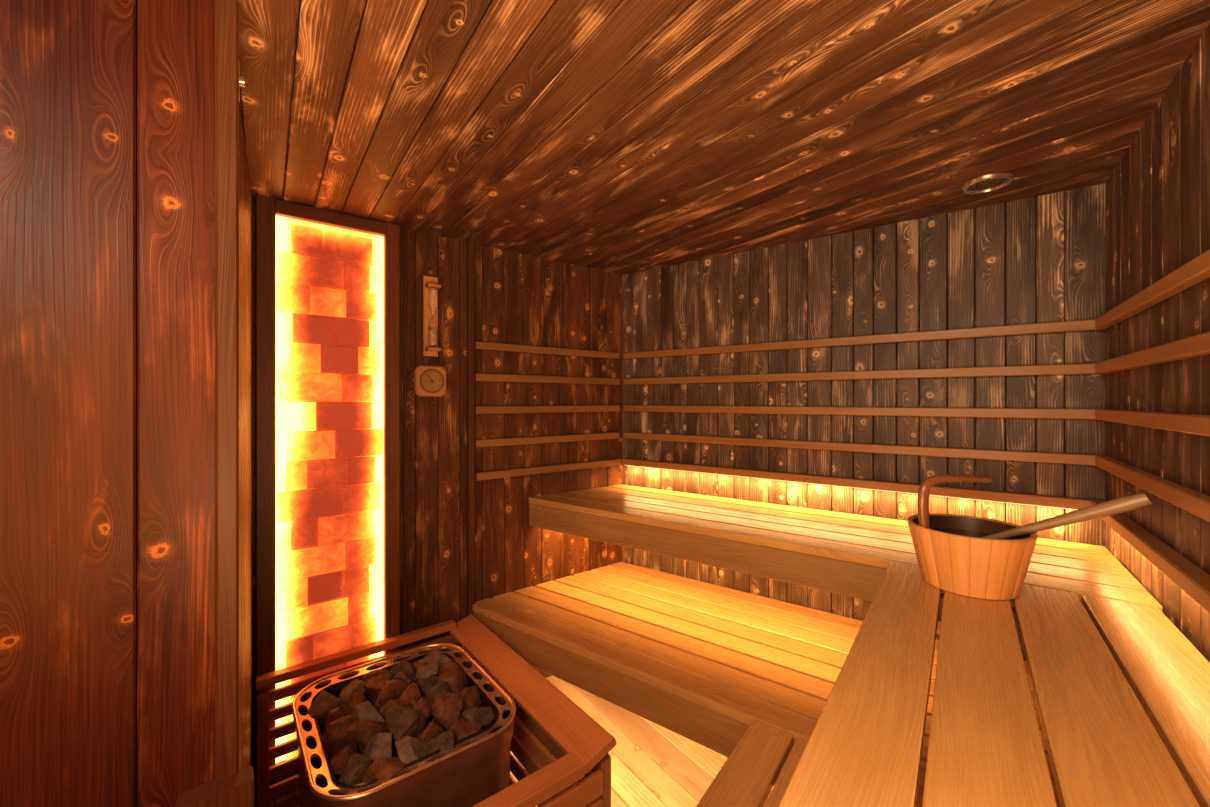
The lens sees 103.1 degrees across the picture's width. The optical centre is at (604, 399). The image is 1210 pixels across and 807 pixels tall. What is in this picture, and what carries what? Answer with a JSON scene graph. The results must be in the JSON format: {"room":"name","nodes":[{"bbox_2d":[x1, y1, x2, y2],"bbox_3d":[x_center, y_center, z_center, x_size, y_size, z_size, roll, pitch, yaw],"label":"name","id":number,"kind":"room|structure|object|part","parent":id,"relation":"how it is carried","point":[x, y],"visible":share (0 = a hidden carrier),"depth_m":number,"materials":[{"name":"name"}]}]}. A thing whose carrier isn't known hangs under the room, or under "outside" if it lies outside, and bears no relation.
{"room":"sauna","nodes":[
{"label":"sauna","id":0,"kind":"room"},
{"bbox_2d":[0,0,214,806],"bbox_3d":[-1.150,0.335,0.444,1.246,2.050,0.020,0,0,-38],"label":"wall","id":1,"kind":"structure","parent":0,"point":[107,107],"depth_m":0.74,"materials":[{"name":"brown wood"}]},
{"bbox_2d":[239,105,252,769],"bbox_3d":[-0.932,0.335,1.220,0.020,2.050,0.966,0,0,-34],"label":"wall","id":2,"kind":"structure","parent":0,"point":[245,190],"depth_m":1.30,"materials":[{"name":"brown wood"}]},
{"bbox_2d":[215,0,238,780],"bbox_3d":[-0.680,0.335,0.863,0.032,2.050,0.108,0,0,-38],"label":"trim","id":3,"kind":"structure","parent":2,"relation":"attached to","point":[226,11],"depth_m":0.82,"materials":[{"name":"brown wood"}]},
{"bbox_2d":[239,62,246,100],"bbox_3d":[-0.710,-0.620,0.931,0.026,0.070,0.028,0,0,-34],"label":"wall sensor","id":4,"kind":"object","parent":2,"relation":"attached to","point":[242,80],"visible":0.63,"depth_m":0.93,"materials":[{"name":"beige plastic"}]},
{"bbox_2d":[253,197,621,799],"bbox_3d":[-0.583,0.335,2.126,1.729,2.050,0.020,0,0,-38],"label":"wall","id":5,"kind":"structure","parent":0,"point":[521,299],"depth_m":2.19,"materials":[{"name":"brown wood"}]},
{"bbox_2d":[255,195,399,788],"bbox_3d":[-0.998,0.314,1.762,0.461,2.003,0.034,0,0,-38],"label":"panel","id":6,"kind":"object","parent":5,"relation":"attached to","point":[327,282],"visible":0.8,"depth_m":1.74,"materials":[{"name":"dark wood"},{"name":"salt"}]},
{"bbox_2d":[276,216,382,762],"bbox_3d":[-1.006,0.310,1.772,0.275,1.900,0.218,0,0,0],"label":"light","id":7,"kind":"object","parent":6,"relation":"attached to","point":[329,272],"depth_m":1.75,"materials":[{"name":"orange stone"}]},
{"bbox_2d":[403,228,406,648],"bbox_3d":[-0.804,0.335,1.929,0.013,2.050,0.013,0,0,0],"label":"trim","id":8,"kind":"structure","parent":5,"relation":"attached to","point":[404,229],"depth_m":1.92,"materials":[{"name":"brown wood"}]},
{"bbox_2d":[414,365,446,396],"bbox_3d":[-0.720,-0.078,1.985,0.128,0.128,0.030,0,0,-38],"label":"thermometer","id":9,"kind":"object","parent":5,"relation":"attached to","point":[429,381],"visible":1,"depth_m":1.97,"materials":[{"name":"brown wood"}]},
{"bbox_2d":[423,276,440,356],"bbox_3d":[-0.711,-0.346,1.977,0.060,0.330,0.054,0,0,-38],"label":"timer","id":10,"kind":"object","parent":5,"relation":"attached to","point":[431,286],"visible":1,"depth_m":1.97,"materials":[{"name":"brown wood"}]},
{"bbox_2d":[467,240,474,615],"bbox_3d":[-0.585,0.335,2.092,0.028,2.050,0.030,0,0,-38],"label":"trim","id":11,"kind":"structure","parent":5,"relation":"attached to","point":[470,244],"depth_m":2.08,"materials":[{"name":"brown wood"}]},
{"bbox_2d":[475,341,619,358],"bbox_3d":[-0.250,-0.240,2.359,0.821,0.034,0.028,0,0,-38],"label":"rail","id":12,"kind":"object","parent":5,"relation":"attached to","point":[479,345],"visible":0.85,"depth_m":2.31,"materials":[{"name":"brown wood"}]},
{"bbox_2d":[475,432,619,447],"bbox_3d":[-0.250,0.192,2.359,0.821,0.034,0.028,0,0,-38],"label":"rail","id":13,"kind":"object","parent":5,"relation":"attached to","point":[479,443],"visible":0.85,"depth_m":2.31,"materials":[{"name":"brown wood"}]},
{"bbox_2d":[475,373,619,384],"bbox_3d":[-0.250,-0.100,2.359,0.821,0.034,0.028,0,0,-38],"label":"rail","id":14,"kind":"object","parent":5,"relation":"attached to","point":[478,376],"visible":0.85,"depth_m":2.31,"materials":[{"name":"brown wood"}]},
{"bbox_2d":[475,405,619,413],"bbox_3d":[-0.250,0.045,2.359,0.821,0.034,0.028,0,0,-38],"label":"rail","id":15,"kind":"object","parent":5,"relation":"attached to","point":[575,408],"visible":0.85,"depth_m":2.31,"materials":[{"name":"brown wood"}]},
{"bbox_2d":[475,458,620,480],"bbox_3d":[-0.247,0.335,2.355,0.821,0.034,0.038,0,0,-38],"label":"rail","id":16,"kind":"object","parent":5,"relation":"attached to","point":[514,472],"visible":0.85,"depth_m":2.29,"materials":[{"name":"brown wood"}]},
{"bbox_2d":[254,675,793,806],"bbox_3d":[-0.416,1.370,1.096,2.759,0.020,3.160,0,0,37],"label":"floor","id":17,"kind":"structure","parent":0,"point":[653,765],"depth_m":1.81,"materials":[{"name":"brown wood"}]},
{"bbox_2d":[176,766,253,806],"bbox_3d":[-0.648,1.002,0.801,0.100,0.715,0.040,0,0,-38],"label":"wooden post","id":18,"kind":"object","parent":17,"relation":"on","point":[236,790],"visible":1,"depth_m":0.80,"materials":[{"name":"brown wood"}]},
{"bbox_2d":[291,643,515,806],"bbox_3d":[-0.627,1.149,1.493,0.552,0.423,0.626,0,0,-38],"label":"heater","id":19,"kind":"object","parent":17,"relation":"on","point":[477,768],"visible":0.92,"depth_m":1.33,"materials":[{"name":"metal"}]},
{"bbox_2d":[318,741,357,780],"bbox_3d":[-0.718,0.972,1.294,0.086,0.076,0.099,0,0,-20],"label":"stone","id":20,"kind":"object","parent":19,"relation":"in","point":[338,760],"visible":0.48,"depth_m":1.28,"materials":[{"name":"brown stone"}]},
{"bbox_2d":[321,715,359,753],"bbox_3d":[-0.744,0.958,1.371,0.121,0.091,0.070,0,0,-44],"label":"stone","id":21,"kind":"object","parent":19,"relation":"in","point":[335,739],"visible":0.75,"depth_m":1.35,"materials":[{"name":"brown stone"}]},
{"bbox_2d":[334,754,370,794],"bbox_3d":[-0.652,0.970,1.222,0.080,0.103,0.082,0,0,22],"label":"stone","id":22,"kind":"object","parent":19,"relation":"in","point":[356,765],"visible":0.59,"depth_m":1.21,"materials":[{"name":"stone"}]},
{"bbox_2d":[339,679,365,703],"bbox_3d":[-0.830,0.969,1.583,0.087,0.060,0.121,0,0,-20],"label":"stone","id":23,"kind":"object","parent":19,"relation":"in","point":[356,685],"visible":0.48,"depth_m":1.58,"materials":[{"name":"brown stone"}]},
{"bbox_2d":[347,701,385,724],"bbox_3d":[-0.720,0.945,1.444,0.141,0.088,0.078,0,0,41],"label":"stone","id":24,"kind":"object","parent":19,"relation":"in","point":[366,710],"visible":0.64,"depth_m":1.41,"materials":[{"name":"stone"}]},
{"bbox_2d":[346,720,387,753],"bbox_3d":[-0.679,0.972,1.375,0.103,0.102,0.072,0,0,-10],"label":"stone","id":25,"kind":"object","parent":19,"relation":"in","point":[361,732],"visible":0.55,"depth_m":1.35,"materials":[{"name":"brown stone"}]},
{"bbox_2d":[362,669,388,696],"bbox_3d":[-0.793,0.981,1.658,0.109,0.085,0.066,0,0,-24],"label":"stone","id":26,"kind":"object","parent":19,"relation":"in","point":[371,674],"visible":0.17,"depth_m":1.65,"materials":[{"name":"brown stone"}]},
{"bbox_2d":[361,756,405,782],"bbox_3d":[-0.566,0.964,1.241,0.111,0.077,0.080,0,0,-13],"label":"stone","id":27,"kind":"object","parent":19,"relation":"in","point":[385,767],"visible":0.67,"depth_m":1.22,"materials":[{"name":"brown stone"}]},
{"bbox_2d":[391,740,397,756],"bbox_3d":[-0.637,1.033,1.423,0.091,0.068,0.052,0,0,-14],"label":"stone","id":28,"kind":"object","parent":19,"relation":"on","point":[393,747],"visible":0.09,"depth_m":1.41,"materials":[{"name":"black stone"}]},
{"bbox_2d":[379,699,412,725],"bbox_3d":[-0.629,0.950,1.455,0.105,0.088,0.068,0,0,0],"label":"stone","id":29,"kind":"object","parent":28,"relation":"on","point":[390,704],"visible":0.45,"depth_m":1.44,"materials":[{"name":"brown stone"}]},
{"bbox_2d":[412,696,433,719],"bbox_3d":[-0.573,0.958,1.477,0.093,0.088,0.104,0,0,-2],"label":"stone","id":30,"kind":"object","parent":29,"relation":"on","point":[424,705],"visible":0.45,"depth_m":1.46,"materials":[{"name":"brown stone"}]},
{"bbox_2d":[388,661,415,678],"bbox_3d":[-0.704,0.960,1.682,0.101,0.094,0.114,0,0,8],"label":"stone","id":31,"kind":"object","parent":19,"relation":"in","point":[409,667],"visible":0.3,"depth_m":1.66,"materials":[{"name":"stone"}]},
{"bbox_2d":[415,659,438,683],"bbox_3d":[-0.629,0.959,1.673,0.100,0.083,0.086,0,0,-26],"label":"stone","id":32,"kind":"object","parent":31,"relation":"on","point":[431,669],"visible":0.62,"depth_m":1.66,"materials":[{"name":"stone"}]},
{"bbox_2d":[392,670,416,684],"bbox_3d":[-0.668,0.950,1.614,0.067,0.081,0.067,0,0,12],"label":"stone","id":33,"kind":"object","parent":19,"relation":"in","point":[404,675],"visible":0.51,"depth_m":1.59,"materials":[{"name":"brown stone"}]},
{"bbox_2d":[385,707,425,739],"bbox_3d":[-0.592,0.950,1.404,0.109,0.087,0.101,0,0,30],"label":"stone","id":34,"kind":"object","parent":19,"relation":"in","point":[400,721],"visible":0.83,"depth_m":1.39,"materials":[{"name":"stone"}]},
{"bbox_2d":[412,659,427,671],"bbox_3d":[-0.685,0.983,1.740,0.104,0.072,0.092,0,0,-35],"label":"stone","id":35,"kind":"object","parent":19,"relation":"in","point":[417,664],"visible":0.19,"depth_m":1.73,"materials":[{"name":"brown stone"}]},
{"bbox_2d":[416,719,443,742],"bbox_3d":[-0.518,0.970,1.394,0.081,0.096,0.079,0,0,35],"label":"stone","id":36,"kind":"object","parent":19,"relation":"in","point":[433,729],"visible":0.62,"depth_m":1.37,"materials":[{"name":"brown stone"}]},
{"bbox_2d":[420,651,451,665],"bbox_3d":[-0.607,0.969,1.750,0.133,0.070,0.115,0,0,15],"label":"stone","id":37,"kind":"object","parent":19,"relation":"in","point":[443,659],"visible":0.35,"depth_m":1.76,"materials":[{"name":"stone"}]},
{"bbox_2d":[426,682,449,699],"bbox_3d":[-0.537,0.946,1.543,0.072,0.063,0.097,0,0,-13],"label":"stone","id":38,"kind":"object","parent":19,"relation":"in","point":[442,687],"visible":0.47,"depth_m":1.53,"materials":[{"name":"stone"}]},
{"bbox_2d":[423,728,454,759],"bbox_3d":[-0.461,0.970,1.333,0.098,0.089,0.100,0,0,-37],"label":"stone","id":39,"kind":"object","parent":19,"relation":"in","point":[444,741],"visible":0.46,"depth_m":1.32,"materials":[{"name":"stone"}]},
{"bbox_2d":[395,735,426,763],"bbox_3d":[-0.524,0.960,1.317,0.088,0.063,0.121,0,0,-30],"label":"stone","id":40,"kind":"object","parent":39,"relation":"on","point":[409,749],"visible":0.77,"depth_m":1.30,"materials":[{"name":"stone"}]},
{"bbox_2d":[436,662,462,675],"bbox_3d":[-0.547,0.967,1.696,0.099,0.063,0.088,0,0,44],"label":"stone","id":41,"kind":"object","parent":19,"relation":"in","point":[447,667],"visible":0.26,"depth_m":1.69,"materials":[{"name":"brown stone"}]},
{"bbox_2d":[437,669,467,693],"bbox_3d":[-0.515,0.958,1.628,0.098,0.067,0.105,0,0,3],"label":"stone","id":42,"kind":"object","parent":19,"relation":"in","point":[457,679],"visible":0.75,"depth_m":1.61,"materials":[{"name":"brown stone"}]},
{"bbox_2d":[458,685,480,713],"bbox_3d":[-0.438,0.965,1.555,0.095,0.079,0.091,0,0,-24],"label":"stone","id":43,"kind":"object","parent":19,"relation":"in","point":[470,697],"visible":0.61,"depth_m":1.54,"materials":[{"name":"brown stone"}]},
{"bbox_3d":[-0.765,1.033,1.595,0.097,0.067,0.083,21,-20,31],"label":"stone","id":44,"kind":"object","parent":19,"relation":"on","visible":0},
{"bbox_2d":[363,673,391,702],"bbox_3d":[-0.750,0.956,1.593,0.110,0.083,0.067,0,0,33],"label":"stone","id":45,"kind":"object","parent":44,"relation":"on","point":[373,686],"visible":0.71,"depth_m":1.58,"materials":[{"name":"brown stone"}]},
{"bbox_3d":[-0.836,1.029,1.521,0.063,0.055,0.095,27,-44,-20],"label":"stone","id":46,"kind":"object","parent":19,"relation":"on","visible":0},
{"bbox_2d":[307,690,347,726],"bbox_3d":[-0.855,0.967,1.487,0.106,0.083,0.103,0,0,2],"label":"stone","id":47,"kind":"object","parent":46,"relation":"on","point":[325,702],"visible":0.68,"depth_m":1.47,"materials":[{"name":"brown stone"}]},
{"bbox_2d":[347,691,366,709],"bbox_3d":[-0.791,0.977,1.521,0.073,0.106,0.105,0,0,-16],"label":"stone","id":48,"kind":"object","parent":46,"relation":"on","point":[357,698],"visible":0.34,"depth_m":1.50,"materials":[{"name":"brown stone"}]},
{"label":"stone","id":49,"kind":"object","parent":19,"relation":"in","visible":0},
{"bbox_2d":[362,732,391,763],"bbox_3d":[-0.620,0.958,1.313,0.072,0.065,0.121,0,0,-34],"label":"stone","id":50,"kind":"object","parent":49,"relation":"on","point":[379,745],"visible":0.65,"depth_m":1.31,"materials":[{"name":"stone"}]},
{"label":"stone","id":51,"kind":"object","parent":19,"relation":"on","visible":0},
{"bbox_2d":[400,683,421,705],"bbox_3d":[-0.617,0.955,1.523,0.067,0.077,0.112,0,0,-26],"label":"stone","id":52,"kind":"object","parent":51,"relation":"on","point":[412,694],"visible":0.55,"depth_m":1.50,"materials":[{"name":"brown stone"}]},
{"bbox_3d":[-0.552,1.030,1.622,0.064,0.059,0.080,-2,-13,-3],"label":"stone","id":53,"kind":"object","parent":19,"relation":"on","visible":0},
{"bbox_2d":[417,676,437,696],"bbox_3d":[-0.584,0.969,1.612,0.123,0.096,0.070,0,0,36],"label":"stone","id":54,"kind":"object","parent":53,"relation":"on","point":[425,684],"visible":0.4,"depth_m":1.59,"materials":[{"name":"brown stone"}]},
{"bbox_3d":[-0.436,1.027,1.456,0.091,0.055,0.110,7,11,4],"label":"stone","id":55,"kind":"object","parent":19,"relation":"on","visible":0},
{"bbox_2d":[432,692,462,729],"bbox_3d":[-0.482,0.951,1.471,0.090,0.083,0.094,0,0,2],"label":"stone","id":56,"kind":"object","parent":55,"relation":"on","point":[447,707],"visible":0.92,"depth_m":1.45,"materials":[{"name":"brown stone"}]},
{"bbox_2d":[450,718,481,741],"bbox_3d":[-0.416,0.982,1.413,0.110,0.074,0.113,0,0,4],"label":"stone","id":57,"kind":"object","parent":55,"relation":"on","point":[463,728],"visible":0.59,"depth_m":1.39,"materials":[{"name":"brown stone"}]},
{"bbox_2d":[460,706,493,729],"bbox_3d":[-0.395,0.984,1.487,0.102,0.088,0.107,0,0,13],"label":"stone","id":58,"kind":"object","parent":55,"relation":"on","point":[484,715],"visible":0.64,"depth_m":1.46,"materials":[{"name":"stone"}]},
{"bbox_2d":[256,614,615,806],"bbox_3d":[-0.581,1.140,1.444,0.794,0.441,0.970,0,0,-38],"label":"guard","id":59,"kind":"object","parent":17,"relation":"on","point":[559,756],"visible":0.67,"depth_m":1.58,"materials":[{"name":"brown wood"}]},
{"bbox_3d":[-1.136,1.171,1.592,0.035,0.378,0.035,0,0,-38],"label":"post","id":60,"kind":"part","parent":59,"relation":"part of","materials":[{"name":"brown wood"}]},
{"bbox_3d":[-0.890,0.934,1.791,0.668,0.028,0.042,0,0,-38],"label":"rail","id":61,"kind":"part","parent":59,"relation":"part of","materials":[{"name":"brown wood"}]},
{"bbox_3d":[-0.341,0.962,1.054,0.687,0.036,0.060,0,0,-38],"label":"rail","id":62,"kind":"part","parent":59,"relation":"part of","materials":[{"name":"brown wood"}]},
{"bbox_3d":[-0.312,0.946,1.655,0.111,0.053,0.965,0,0,-38],"label":"rail","id":63,"kind":"part","parent":59,"relation":"part of","materials":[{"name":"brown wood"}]},
{"bbox_3d":[-0.006,1.171,1.323,0.035,0.378,0.035,0,0,-38],"label":"post","id":64,"kind":"part","parent":59,"relation":"part of","materials":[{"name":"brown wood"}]},
{"bbox_2d":[236,0,1209,274],"bbox_3d":[-0.416,-0.700,1.096,2.759,0.020,3.160,0,0,37],"label":"ceiling","id":65,"kind":"structure","parent":0,"point":[622,137],"depth_m":1.15,"materials":[{"name":"brown wood"}]},
{"bbox_2d":[961,173,1014,193],"bbox_3d":[1.215,-0.685,1.525,0.134,0.010,0.134,0,0,0],"label":"recessed light","id":66,"kind":"object","parent":65,"relation":"in","point":[996,181],"visible":1,"depth_m":1.52,"materials":[{"name":"silver metal"}]},
{"bbox_2d":[622,184,1104,660],"bbox_3d":[0.853,0.335,2.095,1.900,2.050,0.020,0,0,37],"label":"wall","id":67,"kind":"structure","parent":0,"point":[1039,259],"depth_m":1.90,"materials":[{"name":"brown wood"}]},
{"bbox_2d":[473,562,1060,806],"bbox_3d":[0.496,0.963,1.812,2.088,0.150,0.850,0,0,37],"label":"bench","id":68,"kind":"object","parent":67,"relation":"attached to","point":[700,661],"visible":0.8,"depth_m":1.76,"materials":[{"name":"brown wood"}]},
{"bbox_2d":[529,484,1162,611],"bbox_3d":[0.612,0.530,1.904,2.013,0.135,0.565,0,0,37],"label":"bench","id":69,"kind":"object","parent":67,"relation":"attached to","point":[846,554],"visible":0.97,"depth_m":1.70,"materials":[{"name":"brown wood"}]},
{"bbox_2d":[624,405,1096,419],"bbox_3d":[0.847,0.045,2.069,1.842,0.034,0.028,0,0,37],"label":"rail","id":70,"kind":"object","parent":67,"relation":"attached to","point":[1038,413],"visible":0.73,"depth_m":1.87,"materials":[{"name":"brown wood"}]},
{"bbox_2d":[623,458,1105,509],"bbox_3d":[0.844,0.337,2.065,1.842,0.038,0.038,0,0,37],"label":"rail","id":71,"kind":"object","parent":67,"relation":"attached to","point":[937,490],"depth_m":1.87,"materials":[{"name":"brown wood"}]},
{"bbox_3d":[0.836,0.354,2.080,1.812,0.004,0.010,0,0,37],"label":"light strip","id":72,"kind":"part","parent":71,"relation":"part of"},
{"bbox_2d":[624,319,1105,358],"bbox_3d":[0.847,-0.240,2.069,1.842,0.034,0.028,0,0,37],"label":"rail","id":73,"kind":"object","parent":67,"relation":"attached to","point":[1077,325],"visible":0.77,"depth_m":1.86,"materials":[{"name":"brown wood"}]},
{"bbox_2d":[624,432,1106,465],"bbox_3d":[0.847,0.192,2.069,1.842,0.034,0.028,0,0,37],"label":"rail","id":74,"kind":"object","parent":67,"relation":"attached to","point":[1006,455],"visible":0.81,"depth_m":1.86,"materials":[{"name":"brown wood"}]},
{"bbox_2d":[624,363,1106,384],"bbox_3d":[0.847,-0.100,2.069,1.842,0.034,0.028,0,0,37],"label":"rail","id":75,"kind":"object","parent":67,"relation":"attached to","point":[1087,368],"visible":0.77,"depth_m":1.86,"materials":[{"name":"brown wood"}]},
{"bbox_2d":[1105,23,1209,662],"bbox_3d":[0.667,0.335,0.274,0.020,2.050,3.118,0,0,37],"label":"wall","id":76,"kind":"structure","parent":0,"point":[1157,196],"depth_m":1.07,"materials":[{"name":"brown wood"}]},
{"bbox_2d":[696,720,923,806],"bbox_3d":[0.087,0.963,0.212,0.825,0.150,2.186,0,0,37],"label":"bench","id":77,"kind":"object","parent":76,"relation":"attached to","point":[752,775],"visible":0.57,"depth_m":1.15,"materials":[{"name":"brown wood"}]},
{"bbox_2d":[779,561,1209,806],"bbox_3d":[0.292,0.530,0.236,0.525,0.135,2.471,0,0,37],"label":"bench","id":78,"kind":"object","parent":76,"relation":"attached to","point":[1122,695],"visible":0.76,"depth_m":0.71,"materials":[{"name":"brown wood"}]},
{"bbox_2d":[907,475,1037,599],"bbox_3d":[0.912,0.325,1.205,0.260,0.276,0.260,0,0,0],"label":"bucket","id":79,"kind":"object","parent":78,"relation":"on","point":[951,552],"visible":0.98,"depth_m":1.14,"materials":[{"name":"brown wood"}]},
{"bbox_2d":[981,493,1151,538],"bbox_3d":[0.998,0.303,1.132,0.072,0.218,0.385,0,0,-39],"label":"ladle","id":80,"kind":"object","parent":79,"relation":"in","point":[1128,503],"visible":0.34,"depth_m":1.06,"materials":[{"name":"brown wood"}]},
{"bbox_2d":[1091,501,1209,612],"bbox_3d":[0.684,0.335,0.345,0.038,0.034,2.900,0,0,37],"label":"rail","id":81,"kind":"object","parent":76,"relation":"attached to","point":[1189,577],"visible":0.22,"depth_m":0.98,"materials":[{"name":"brown wood"}]},
{"bbox_2d":[1096,249,1209,328],"bbox_3d":[0.688,-0.240,0.342,0.028,0.034,2.900,0,0,37],"label":"rail","id":82,"kind":"object","parent":76,"relation":"attached to","point":[1197,270],"visible":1,"depth_m":1.02,"materials":[{"name":"brown wood"}]},
{"bbox_2d":[1096,456,1209,522],"bbox_3d":[0.688,0.192,0.342,0.028,0.034,2.900,0,0,37],"label":"rail","id":83,"kind":"object","parent":76,"relation":"attached to","point":[1196,503],"visible":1,"depth_m":1.02,"materials":[{"name":"brown wood"}]},
{"bbox_2d":[1096,331,1209,373],"bbox_3d":[0.688,-0.100,0.342,0.028,0.034,2.900,0,0,37],"label":"rail","id":84,"kind":"object","parent":76,"relation":"attached to","point":[1197,345],"visible":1,"depth_m":1.01,"materials":[{"name":"brown wood"}]},
{"bbox_2d":[1096,409,1209,435],"bbox_3d":[0.688,0.045,0.342,0.028,0.034,2.900,0,0,37],"label":"rail","id":85,"kind":"object","parent":76,"relation":"attached to","point":[1185,423],"visible":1,"depth_m":1.01,"materials":[{"name":"brown wood"}]},
{"label":"stone","id":86,"kind":"object","parent":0,"visible":0},
{"bbox_2d":[374,679,407,711],"bbox_3d":[-0.691,0.952,1.538,0.082,0.094,0.130,0,0,20],"label":"stone","id":87,"kind":"object","parent":86,"relation":"on","point":[393,689],"visible":0.56,"depth_m":1.51,"materials":[{"name":"brown stone"}]},
{"label":"stone","id":88,"kind":"object","parent":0,"visible":0},
{"bbox_2d":[323,706,350,733],"bbox_3d":[-0.799,0.964,1.439,0.080,0.102,0.134,0,0,-25],"label":"stone","id":89,"kind":"object","parent":88,"relation":"on","point":[342,711],"visible":0.34,"depth_m":1.42,"materials":[{"name":"brown stone"}]}
]}

